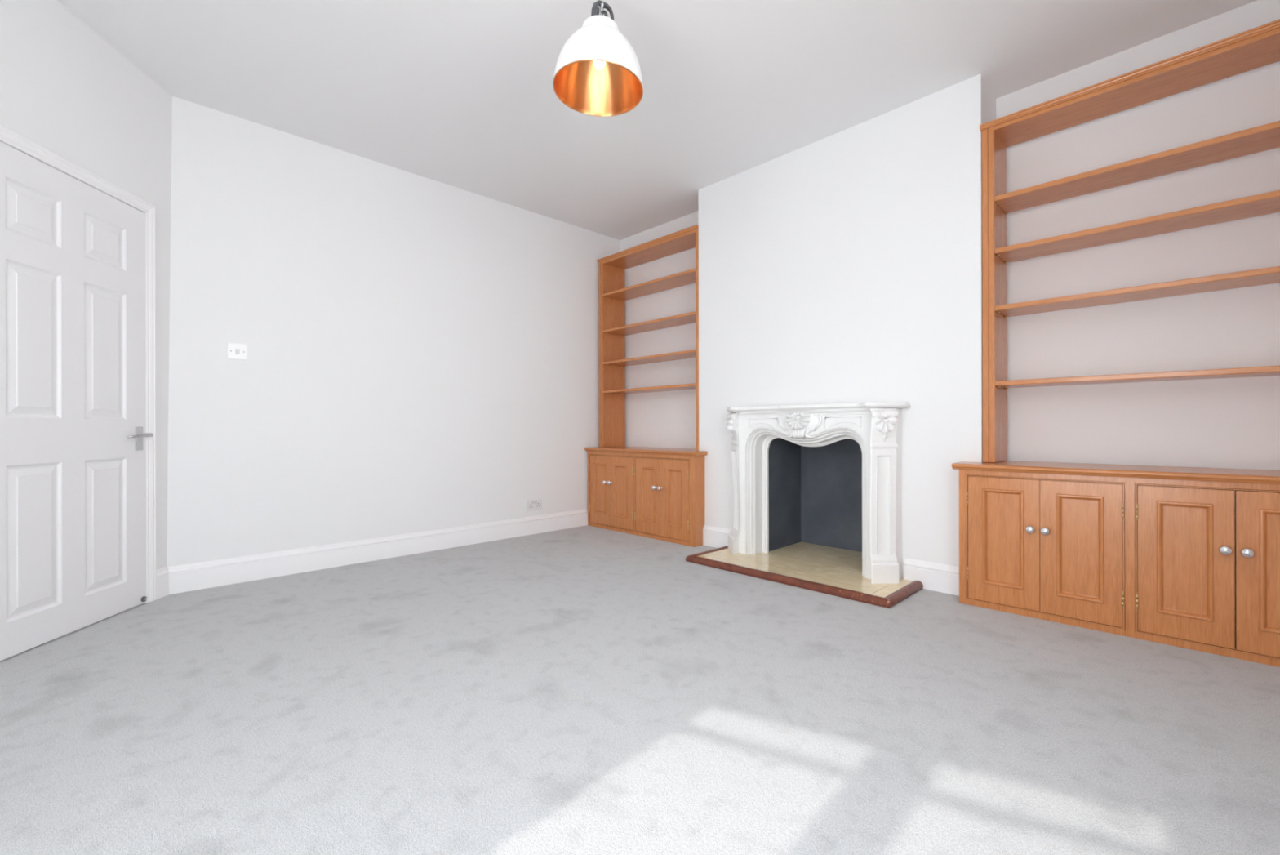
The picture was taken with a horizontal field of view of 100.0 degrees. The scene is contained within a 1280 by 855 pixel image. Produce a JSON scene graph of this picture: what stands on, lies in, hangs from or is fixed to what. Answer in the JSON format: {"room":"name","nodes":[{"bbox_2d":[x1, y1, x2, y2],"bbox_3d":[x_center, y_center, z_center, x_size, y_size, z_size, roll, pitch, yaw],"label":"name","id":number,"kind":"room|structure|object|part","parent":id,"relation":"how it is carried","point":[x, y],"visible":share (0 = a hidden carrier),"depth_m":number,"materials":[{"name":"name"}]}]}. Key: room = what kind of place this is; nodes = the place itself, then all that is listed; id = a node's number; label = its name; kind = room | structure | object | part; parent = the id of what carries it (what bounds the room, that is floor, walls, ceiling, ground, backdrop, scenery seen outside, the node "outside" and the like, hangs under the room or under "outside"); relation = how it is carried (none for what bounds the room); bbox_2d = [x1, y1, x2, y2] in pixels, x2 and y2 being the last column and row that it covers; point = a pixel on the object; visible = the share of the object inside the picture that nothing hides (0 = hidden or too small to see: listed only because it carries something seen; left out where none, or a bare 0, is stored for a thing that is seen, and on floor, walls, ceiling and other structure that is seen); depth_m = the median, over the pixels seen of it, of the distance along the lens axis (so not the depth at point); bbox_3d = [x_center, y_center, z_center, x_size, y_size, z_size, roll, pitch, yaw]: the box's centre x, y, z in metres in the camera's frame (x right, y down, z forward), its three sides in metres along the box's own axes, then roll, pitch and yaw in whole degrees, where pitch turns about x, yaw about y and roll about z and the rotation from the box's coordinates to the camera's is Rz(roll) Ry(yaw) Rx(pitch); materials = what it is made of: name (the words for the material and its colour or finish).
{"room":"living room","nodes":[
{"label":"living room","id":0,"kind":"room"},
{"bbox_2d":[0,0,172,569],"bbox_3d":[-2.449,-0.459,1.512,0.140,2.699,3.070,0,0,-7],"label":"wall","id":1,"kind":"structure","parent":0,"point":[64,89],"depth_m":2.47,"materials":[{"name":"white paint"}]},
{"bbox_2d":[0,141,153,660],"bbox_3d":[-2.454,-0.102,2.335,0.102,1.972,0.795,0,0,-7],"label":"door","id":2,"kind":"structure","parent":1,"relation":"attached to","point":[73,434],"depth_m":2.30,"materials":[{"name":"white wood"}]},
{"bbox_3d":[-2.501,0.054,2.682,0.007,0.118,0.040,0,0,-7],"label":"handle","id":3,"kind":"part","parent":2,"relation":"part of","materials":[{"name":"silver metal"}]},
{"bbox_3d":[-2.465,0.037,2.635,0.054,0.024,0.126,0,0,-9],"label":"lever","id":4,"kind":"part","parent":2,"relation":"part of","materials":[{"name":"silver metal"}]},
{"bbox_2d":[0,124,156,603],"bbox_3d":[-2.465,-0.128,2.333,0.020,2.038,0.909,0,0,-7],"label":"door frame","id":5,"kind":"structure","parent":1,"relation":"attached to","point":[8,137],"depth_m":2.75,"materials":[{"name":"white wood"}]},
{"bbox_2d":[155,566,168,599],"bbox_3d":[-2.522,0.817,2.825,0.020,0.148,0.095,0,0,-7],"label":"baseboard","id":6,"kind":"structure","parent":1,"relation":"attached to","point":[162,576],"depth_m":2.83,"materials":[{"name":"white"}]},
{"bbox_2d":[166,96,619,569],"bbox_3d":[-1.458,-0.461,4.087,3.564,2.699,0.227,0,0,-44],"label":"wall","id":7,"kind":"structure","parent":0,"point":[423,353],"depth_m":3.56,"materials":[{"name":"white paint"}]},
{"bbox_2d":[226,342,247,359],"bbox_3d":[-2.329,-0.441,3.106,0.093,0.091,0.016,0,0,-44],"label":"light switch","id":8,"kind":"object","parent":7,"relation":"attached to","point":[234,351],"visible":1,"depth_m":3.10,"materials":[{"name":"white plastic"}]},
{"bbox_2d":[168,508,587,594],"bbox_3d":[-1.503,0.815,3.886,2.875,0.148,0.020,0,0,-45],"label":"baseboard","id":9,"kind":"structure","parent":7,"relation":"attached to","point":[185,577],"depth_m":3.50,"materials":[{"name":"white"}]},
{"bbox_2d":[526,498,542,511],"bbox_3d":[-0.887,0.647,4.507,0.152,0.086,0.016,0,0,-44],"label":"wall socket","id":10,"kind":"object","parent":7,"relation":"attached to","point":[532,504],"visible":1,"depth_m":4.50,"materials":[{"name":"white plastic"}]},
{"bbox_2d":[0,524,1279,854],"bbox_3d":[-0.382,0.936,1.997,4.936,0.100,4.520,0,0,-44],"label":"floor","id":11,"kind":"structure","parent":0,"point":[583,690],"depth_m":1.62,"materials":[{"name":"grey carpet"}]},
{"bbox_2d":[583,446,707,546],"bbox_3d":[0.104,0.531,4.562,0.459,0.709,1.306,0,0,-44],"label":"base cabinet","id":12,"kind":"object","parent":11,"relation":"on","point":[658,493],"visible":0.98,"depth_m":4.33,"materials":[{"name":"brown wood"}]},
{"bbox_3d":[-0.357,0.549,4.769,0.028,0.606,0.264,0,0,-44],"label":"cabinet door","id":13,"kind":"part","parent":12,"relation":"part of","materials":[{"name":"brown wood"}]},
{"bbox_3d":[-0.159,0.548,4.566,0.028,0.606,0.300,0,0,-44],"label":"cabinet door","id":14,"kind":"part","parent":12,"relation":"part of","materials":[{"name":"brown wood"}]},
{"bbox_2d":[583,446,707,455],"bbox_3d":[0.107,0.192,4.565,0.451,0.030,1.306,0,0,-44],"label":"countertop","id":15,"kind":"structure","parent":12,"relation":"on","point":[668,451],"depth_m":4.38,"materials":[{"name":"brown wood"}]},
{"bbox_2d":[596,224,698,450],"bbox_3d":[0.123,-0.685,4.619,0.291,1.724,1.189,0,0,-44],"label":"bookcase","id":16,"kind":"object","parent":15,"relation":"on","point":[612,293],"visible":0.55,"depth_m":4.85,"materials":[{"name":"brown wood"}]},
{"bbox_3d":[-0.240,-0.672,5.020,0.254,1.696,0.019,0,0,-44],"label":"panel","id":17,"kind":"part","parent":16,"relation":"part of","materials":[{"name":"brown wood"}]},
{"bbox_3d":[0.033,-1.535,4.534,0.046,0.025,1.188,0,0,-44],"label":"cornice","id":18,"kind":"part","parent":16,"relation":"part of","materials":[{"name":"brown wood"}]},
{"bbox_3d":[0.049,-1.512,4.522,0.019,0.020,1.101,0,0,-44],"label":"rail","id":19,"kind":"part","parent":16,"relation":"part of","materials":[{"name":"brown wood"}]},
{"bbox_3d":[0.140,-0.331,4.608,0.260,0.020,1.099,0,0,-44],"label":"shelf","id":20,"kind":"part","parent":16,"relation":"part of","materials":[{"name":"brown wood"}]},
{"bbox_3d":[0.139,-0.592,4.608,0.260,0.020,1.099,0,0,-44],"label":"shelf","id":21,"kind":"part","parent":16,"relation":"part of","materials":[{"name":"brown wood"}]},
{"bbox_3d":[0.139,-0.884,4.608,0.260,0.021,1.099,0,0,-44],"label":"shelf","id":22,"kind":"part","parent":16,"relation":"part of","materials":[{"name":"brown wood"}]},
{"bbox_3d":[0.138,-1.215,4.608,0.260,0.021,1.099,0,0,-44],"label":"shelf","id":23,"kind":"part","parent":16,"relation":"part of","materials":[{"name":"brown wood"}]},
{"bbox_3d":[0.060,0.548,4.341,0.028,0.606,0.266,0,0,-44],"label":"cabinet door","id":24,"kind":"part","parent":12,"relation":"part of","materials":[{"name":"brown wood"}]},
{"bbox_3d":[0.111,0.474,4.253,0.038,0.040,0.037,0,0,-44],"label":"knob","id":25,"kind":"part","parent":12,"relation":"part of","materials":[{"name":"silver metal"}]},
{"bbox_3d":[0.260,0.547,4.135,0.028,0.606,0.306,0,0,-44],"label":"cabinet door","id":26,"kind":"part","parent":12,"relation":"part of","materials":[{"name":"brown wood"}]},
{"bbox_3d":[0.448,0.545,4.035,0.099,0.678,0.018,0,0,-44],"label":"panel","id":27,"kind":"part","parent":12,"relation":"part of","materials":[{"name":"brown wood"}]},
{"bbox_2d":[685,542,923,608],"bbox_3d":[1.102,0.862,3.421,0.955,0.040,1.316,0,0,-44],"label":"hearth","id":28,"kind":"object","parent":11,"relation":"on","point":[833,571],"visible":0.92,"depth_m":3.24,"materials":[{"name":"beige tile"}]},
{"bbox_2d":[724,401,910,583],"bbox_3d":[1.019,0.354,3.350,0.243,0.993,1.204,0,0,-44],"label":"fireplace surround","id":29,"kind":"object","parent":28,"relation":"on","point":[876,426],"visible":1,"depth_m":3.15,"materials":[{"name":"white stone"}]},
{"bbox_3d":[0.806,-0.027,3.517,0.008,0.080,0.234,0,0,-44],"label":"panel moulding","id":30,"kind":"part","parent":29,"relation":"part of","materials":[{"name":"white stone"}]},
{"bbox_3d":[0.985,-0.090,3.318,0.025,0.036,0.880,0,0,-44],"label":"bed moulding","id":31,"kind":"part","parent":29,"relation":"part of","materials":[{"name":"white stone"}]},
{"bbox_3d":[1.045,0.371,3.375,0.140,0.960,0.944,0,0,-44],"label":"arched frame","id":32,"kind":"part","parent":29,"relation":"part of","materials":[{"name":"white stone"}]},
{"bbox_2d":[726,401,910,412],"bbox_3d":[1.017,-0.125,3.349,0.236,0.034,1.204,0,0,-44],"label":"mantel shelf","id":33,"kind":"object","parent":29,"relation":"attached to","point":[865,406],"depth_m":3.15,"materials":[{"name":"white stone"}]},
{"bbox_3d":[1.180,-0.028,3.133,0.008,0.080,0.234,0,0,-44],"label":"panel moulding","id":34,"kind":"part","parent":29,"relation":"part of","materials":[{"name":"white stone"}]},
{"bbox_2d":[951,460,1279,666],"bbox_3d":[2.183,0.529,2.401,1.300,0.704,0.449,0,0,45],"label":"base cabinet","id":35,"kind":"object","parent":11,"relation":"on","point":[1188,557],"visible":1,"depth_m":2.26,"materials":[{"name":"brown wood"}]},
{"bbox_3d":[1.743,0.544,2.581,0.288,0.606,0.028,0,0,45],"label":"cabinet door","id":36,"kind":"part","parent":35,"relation":"part of","materials":[{"name":"brown wood"}]},
{"bbox_3d":[1.806,0.470,2.484,0.037,0.040,0.038,0,0,45],"label":"knob","id":37,"kind":"part","parent":35,"relation":"part of","materials":[{"name":"silver metal"}]},
{"bbox_3d":[1.846,0.470,2.445,0.037,0.040,0.038,0,0,45],"label":"knob","id":38,"kind":"part","parent":35,"relation":"part of","materials":[{"name":"silver metal"}]},
{"bbox_3d":[1.948,0.543,2.379,0.282,0.606,0.028,0,0,45],"label":"cabinet door","id":39,"kind":"part","parent":35,"relation":"part of","materials":[{"name":"brown wood"}]},
{"bbox_2d":[951,460,1279,484],"bbox_3d":[2.186,0.193,2.405,1.300,0.030,0.441,0,0,45],"label":"countertop","id":40,"kind":"structure","parent":35,"relation":"on","point":[1198,473],"depth_m":2.30,"materials":[{"name":"brown wood"}]},
{"bbox_2d":[979,18,1279,462],"bbox_3d":[2.255,-0.687,2.405,0.266,1.727,1.208,0,0,-44],"label":"bookcase","id":41,"kind":"object","parent":40,"relation":"on","point":[1259,46],"visible":1,"depth_m":2.46,"materials":[{"name":"brown wood"}]},
{"bbox_3d":[1.883,-0.674,2.815,0.230,1.700,0.019,0,0,-44],"label":"panel","id":42,"kind":"part","parent":41,"relation":"part of","materials":[{"name":"brown wood"}]},
{"bbox_3d":[2.175,-1.538,2.329,0.046,0.025,1.208,0,0,-44],"label":"cornice","id":43,"kind":"part","parent":41,"relation":"part of","materials":[{"name":"brown wood"}]},
{"bbox_3d":[2.180,-1.515,2.329,0.019,0.020,1.096,0,0,-44],"label":"rail","id":44,"kind":"part","parent":41,"relation":"part of","materials":[{"name":"brown wood"}]},
{"bbox_3d":[2.260,-1.160,2.405,0.235,0.024,1.094,0,0,-44],"label":"shelf","id":45,"kind":"part","parent":41,"relation":"part of","materials":[{"name":"brown wood"}]},
{"bbox_3d":[2.262,-0.225,2.405,0.235,0.024,1.094,0,0,-44],"label":"shelf","id":46,"kind":"part","parent":41,"relation":"part of","materials":[{"name":"brown wood"}]},
{"bbox_3d":[2.261,-0.605,2.405,0.235,0.024,1.094,0,0,-44],"label":"shelf","id":47,"kind":"part","parent":41,"relation":"part of","materials":[{"name":"brown wood"}]},
{"bbox_3d":[2.260,-0.895,2.405,0.235,0.024,1.094,0,0,-44],"label":"shelf","id":48,"kind":"part","parent":41,"relation":"part of","materials":[{"name":"brown wood"}]},
{"bbox_3d":[2.179,0.543,2.151,0.272,0.606,0.028,0,0,45],"label":"cabinet door","id":49,"kind":"part","parent":35,"relation":"part of","materials":[{"name":"brown wood"}]},
{"bbox_3d":[2.242,0.469,2.056,0.037,0.040,0.038,0,0,45],"label":"knob","id":50,"kind":"part","parent":35,"relation":"part of","materials":[{"name":"silver metal"}]},
{"bbox_3d":[2.282,0.469,2.017,0.037,0.040,0.038,0,0,45],"label":"knob","id":51,"kind":"part","parent":35,"relation":"part of","materials":[{"name":"silver metal"}]},
{"bbox_3d":[2.378,0.542,1.956,0.278,0.606,0.028,0,0,45],"label":"cabinet door","id":52,"kind":"part","parent":35,"relation":"part of","materials":[{"name":"brown wood"}]},
{"bbox_2d":[55,0,1257,239],"bbox_3d":[-0.388,-1.863,1.997,4.936,0.100,4.520,0,0,-44],"label":"ceiling","id":53,"kind":"structure","parent":0,"point":[460,94],"depth_m":2.70,"materials":[{"name":"white paint"}]},
{"bbox_2d":[552,0,643,116],"bbox_3d":[-0.159,-1.544,2.042,0.343,0.539,0.343,0,0,-44],"label":"pendant lamp","id":54,"kind":"object","parent":53,"relation":"hanging from","point":[597,73],"visible":1,"depth_m":2.10,"materials":[{"name":"white metal"}]},
{"bbox_3d":[-0.159,-1.403,2.042,0.343,0.254,0.342,0,0,-44],"label":"lamp shade","id":55,"kind":"part","parent":54,"relation":"part of","materials":[{"name":"white metal"}]},
{"bbox_3d":[-0.154,-1.418,2.042,0.045,0.103,0.045,0,0,-44],"label":"bulb","id":56,"kind":"part","parent":54,"relation":"part of","materials":[{"name":"white glass"}]},
{"bbox_3d":[-0.149,-1.574,2.042,0.052,0.103,0.052,0,0,-44],"label":"stem","id":57,"kind":"part","parent":54,"relation":"part of","materials":[{"name":"silver metal"}]},
{"bbox_2d":[619,211,697,448],"bbox_3d":[0.274,-0.465,4.826,0.150,2.699,1.379,0,0,-44],"label":"wall","id":58,"kind":"structure","parent":0,"point":[661,419],"depth_m":4.80,"materials":[{"name":"white paint"}]},
{"bbox_2d":[697,74,995,577],"bbox_3d":[1.307,-0.468,3.631,0.573,2.699,1.875,0,0,-44],"label":"wall","id":59,"kind":"structure","parent":0,"point":[845,266],"depth_m":3.25,"materials":[{"name":"white paint"}]},
{"bbox_2d":[702,524,731,547],"bbox_3d":[0.591,0.810,3.946,0.020,0.148,0.322,0,0,-44],"label":"baseboard","id":60,"kind":"structure","parent":59,"relation":"attached to","point":[713,536],"depth_m":3.97,"materials":[{"name":"white"}]},
{"bbox_2d":[903,557,959,595],"bbox_3d":[1.596,0.807,2.911,0.020,0.148,0.312,0,0,-44],"label":"baseboard","id":61,"kind":"structure","parent":59,"relation":"attached to","point":[944,578],"depth_m":2.91,"materials":[{"name":"white"}]},
{"bbox_2d":[995,0,1279,470],"bbox_3d":[2.466,-0.470,2.568,0.150,2.699,1.366,0,0,-44],"label":"wall","id":62,"kind":"structure","parent":0,"point":[1228,423],"depth_m":2.52,"materials":[{"name":"white paint"}]}
]}

